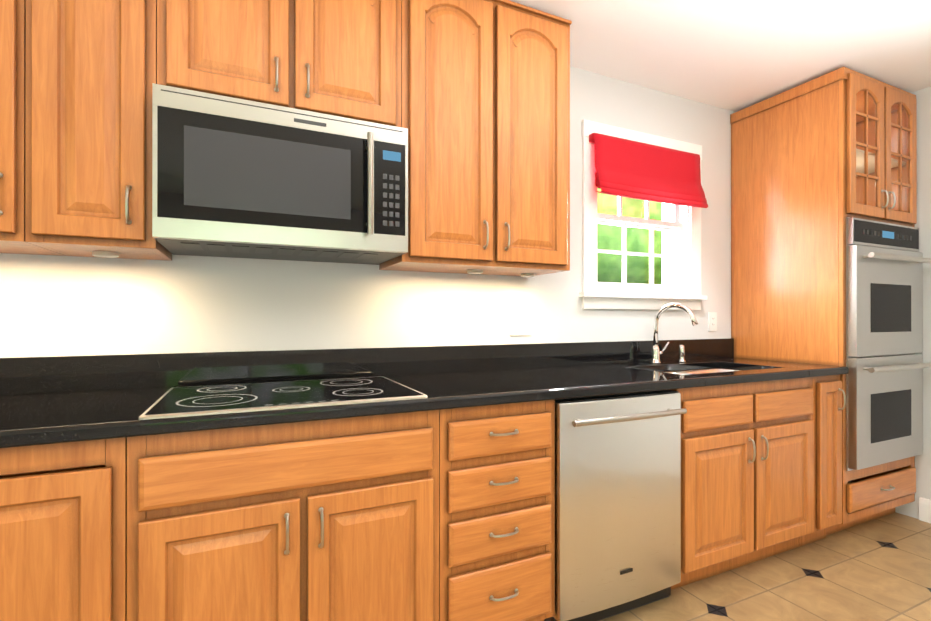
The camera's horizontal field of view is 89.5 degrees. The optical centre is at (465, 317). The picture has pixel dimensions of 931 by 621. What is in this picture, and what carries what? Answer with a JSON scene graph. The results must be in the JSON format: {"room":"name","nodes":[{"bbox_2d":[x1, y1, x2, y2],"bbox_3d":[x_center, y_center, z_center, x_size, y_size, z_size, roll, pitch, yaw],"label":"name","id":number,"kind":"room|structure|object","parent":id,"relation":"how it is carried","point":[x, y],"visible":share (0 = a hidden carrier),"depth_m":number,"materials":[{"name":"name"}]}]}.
{"room":"kitchen","nodes":[
{"label":"kitchen","id":0,"kind":"room"},
{"bbox_2d":[0,0,930,518],"bbox_3d":[0.557,-0.154,-0.078,6.500,2.630,5.000,0,0,-25],"label":"wall","id":1,"kind":"structure","parent":0,"point":[698,72],"depth_m":2.15,"materials":[{"name":"white paint"}]},
{"bbox_2d":[0,0,65,255],"bbox_3d":[-1.567,-0.749,1.262,0.675,1.082,0.378,0,0,-25],"label":"upper cabinet","id":2,"kind":"object","parent":1,"relation":"attached to","point":[12,123],"visible":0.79,"depth_m":1.26,"materials":[{"name":"brown wood"}]},
{"bbox_2d":[25,0,171,260],"bbox_3d":[-1.122,-0.749,1.469,0.301,1.082,0.378,0,0,-25],"label":"upper cabinet","id":3,"kind":"object","parent":1,"relation":"attached to","point":[90,72],"visible":0.98,"depth_m":1.33,"materials":[{"name":"brown wood"}]},
{"bbox_2d":[92,251,118,257],"bbox_3d":[-1.138,-0.201,1.484,0.068,0.013,0.068,0,0,-25],"label":"puck light","id":4,"kind":"object","parent":3,"relation":"attached to","point":[106,254],"visible":1,"depth_m":1.46,"materials":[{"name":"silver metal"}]},
{"bbox_2d":[157,0,400,126],"bbox_3d":[-0.639,-0.981,1.693,0.760,0.617,0.378,0,0,-25],"label":"upper cabinet","id":5,"kind":"object","parent":1,"relation":"attached to","point":[341,58],"visible":0.65,"depth_m":1.55,"materials":[{"name":"brown wood"}]},
{"bbox_2d":[152,83,407,264],"bbox_3d":[-0.622,-0.447,1.656,0.756,0.439,0.456,0,0,-25],"label":"over-the-range microwave","id":6,"kind":"object","parent":5,"relation":"attached to","point":[232,177],"visible":1,"depth_m":1.48,"materials":[{"name":"silver metal"}]},
{"bbox_2d":[379,0,571,275],"bbox_3d":[0.052,-0.748,2.013,0.760,1.082,0.378,0,0,-25],"label":"upper cabinet","id":7,"kind":"object","parent":1,"relation":"attached to","point":[485,102],"visible":0.98,"depth_m":1.85,"materials":[{"name":"brown wood"}]},
{"bbox_2d":[467,269,482,273],"bbox_3d":[0.042,-0.200,2.031,0.068,0.013,0.068,0,0,-25],"label":"puck light","id":8,"kind":"object","parent":7,"relation":"attached to","point":[475,271],"visible":1,"depth_m":2.00,"materials":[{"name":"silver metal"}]},
{"bbox_2d":[521,273,534,276],"bbox_3d":[0.293,-0.200,2.203,0.068,0.013,0.068,0,0,-25],"label":"puck light","id":9,"kind":"object","parent":7,"relation":"attached to","point":[528,275],"visible":1,"depth_m":2.17,"materials":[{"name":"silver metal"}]},
{"bbox_2d":[510,312,530,334],"bbox_3d":[0.271,0.028,2.320,0.116,0.115,0.008,0,0,-25],"label":"electrical outlet plate","id":10,"kind":"object","parent":1,"relation":"attached to","point":[520,323],"visible":1,"depth_m":2.32,"materials":[{"name":"white plastic"}]},
{"bbox_2d":[579,119,706,309],"bbox_3d":[0.987,-0.546,2.737,0.924,0.995,0.235,0,0,-25],"label":"window unit","id":11,"kind":"structure","parent":1,"relation":"in","point":[679,226],"depth_m":2.69,"materials":[{"name":"white paint"}]},
{"bbox_2d":[589,133,707,207],"bbox_3d":[1.032,-0.799,2.597,0.790,0.332,0.100,0,0,-25],"label":"window shade","id":12,"kind":"object","parent":11,"relation":"attached to","point":[637,170],"visible":1,"depth_m":2.57,"materials":[{"name":"red fabric"}]},
{"bbox_2d":[708,312,716,330],"bbox_3d":[1.530,0.022,2.904,0.070,0.115,0.008,0,0,-25],"label":"electrical outlet plate","id":13,"kind":"object","parent":1,"relation":"attached to","point":[712,321],"visible":1,"depth_m":2.90,"materials":[{"name":"white plastic"}]},
{"bbox_2d":[919,497,930,522],"bbox_3d":[3.442,1.097,0.923,0.019,0.130,3.929,0,0,-25],"label":"baseboard","id":14,"kind":"structure","parent":1,"relation":"attached to","point":[924,509],"depth_m":2.67,"materials":[{"name":"white paint"}]},
{"bbox_2d":[600,512,930,620],"bbox_3d":[0.557,1.211,-0.080,6.500,0.100,5.000,0,0,-25],"label":"floor","id":15,"kind":"structure","parent":0,"point":[878,569],"depth_m":2.04,"materials":[{"name":"tile"}]},
{"bbox_2d":[0,437,126,620],"bbox_3d":[-1.379,0.725,1.193,0.958,0.875,0.658,0,0,-25],"label":"base cabinet","id":16,"kind":"object","parent":15,"relation":"on","point":[63,531],"visible":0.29,"depth_m":1.08,"materials":[{"name":"brown wood"}]},
{"bbox_2d":[0,338,848,447],"bbox_3d":[0.001,0.207,1.841,4.006,0.158,0.645,0,0,-25],"label":"countertop","id":17,"kind":"structure","parent":16,"relation":"on","point":[53,399],"depth_m":1.73,"materials":[{"name":"black stone"}]},
{"bbox_2d":[139,376,426,419],"bbox_3d":[-0.562,0.242,1.526,0.744,0.009,0.528,0,0,-25],"label":"glass cooktop","id":18,"kind":"object","parent":17,"relation":"in","point":[173,402],"visible":1,"depth_m":1.42,"materials":[{"name":"black glass"}]},
{"bbox_2d":[650,303,697,363],"bbox_3d":[1.165,0.085,2.524,0.251,0.327,0.238,0,0,-25],"label":"gooseneck faucet","id":19,"kind":"object","parent":17,"relation":"on","point":[656,354],"visible":1,"depth_m":2.55,"materials":[{"name":"silver metal"}]},
{"bbox_2d":[665,369,738,374],"bbox_3d":[1.199,0.386,2.363,0.716,0.195,0.356,0,0,-25],"label":"sink basin","id":20,"kind":"object","parent":17,"relation":"in","point":[700,371],"visible":0.08,"depth_m":2.58,"materials":[{"name":"silver metal"}]},
{"bbox_2d":[127,410,438,620],"bbox_3d":[-0.572,0.725,1.568,0.818,0.875,0.658,0,0,-25],"label":"base cabinet","id":21,"kind":"object","parent":15,"relation":"on","point":[329,520],"visible":0.85,"depth_m":1.28,"materials":[{"name":"brown wood"}]},
{"bbox_2d":[439,400,554,620],"bbox_3d":[0.002,0.725,1.834,0.442,0.875,0.658,0,0,-25],"label":"base cabinet","id":22,"kind":"object","parent":15,"relation":"on","point":[496,512],"visible":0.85,"depth_m":1.55,"materials":[{"name":"brown wood"}]},
{"bbox_2d":[544,390,686,620],"bbox_3d":[0.485,0.728,2.036,0.596,0.870,0.683,0,0,-25],"label":"dishwasher","id":23,"kind":"object","parent":15,"relation":"on","point":[617,503],"visible":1,"depth_m":1.75,"materials":[{"name":"silver metal"}]},
{"bbox_2d":[668,368,813,589],"bbox_3d":[1.177,0.726,2.379,0.937,0.875,0.658,0,0,-25],"label":"base cabinet","id":24,"kind":"object","parent":15,"relation":"on","point":[747,473],"visible":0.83,"depth_m":2.08,"materials":[{"name":"brown wood"}]},
{"bbox_2d":[799,375,845,546],"bbox_3d":[1.712,0.726,2.627,0.239,0.875,0.658,0,0,-25],"label":"base cabinet","id":25,"kind":"object","parent":15,"relation":"on","point":[828,408],"visible":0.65,"depth_m":2.35,"materials":[{"name":"brown wood"}]},
{"bbox_2d":[730,67,916,534],"bbox_3d":[2.154,-0.063,2.827,0.742,2.454,0.668,0,0,-25],"label":"tall cabinet","id":26,"kind":"object","parent":15,"relation":"on","point":[816,162],"visible":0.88,"depth_m":2.62,"materials":[{"name":"brown wood"}]},
{"bbox_2d":[846,217,930,470],"bbox_3d":[2.176,0.135,2.789,0.684,1.311,0.700,0,0,-25],"label":"double oven","id":27,"kind":"object","parent":26,"relation":"in","point":[885,365],"visible":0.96,"depth_m":2.49,"materials":[{"name":"silver metal"}]},
{"label":"outside","id":28,"kind":"structure","parent":0,"visible":0},
{"bbox_3d":[-9.032,1.946,31.408,70.000,0.300,59.400,0,0,-25],"label":"ground","id":29,"kind":"structure","parent":28,"visible":0},
{"bbox_2d":[597,187,661,283],"bbox_3d":[3.040,-1.695,10.162,6.040,6.944,5.857,0,0,-25],"label":"tree","id":30,"kind":"object","parent":29,"relation":"on","point":[617,260],"depth_m":6.87,"materials":[{"name":"green plant"}]}
]}

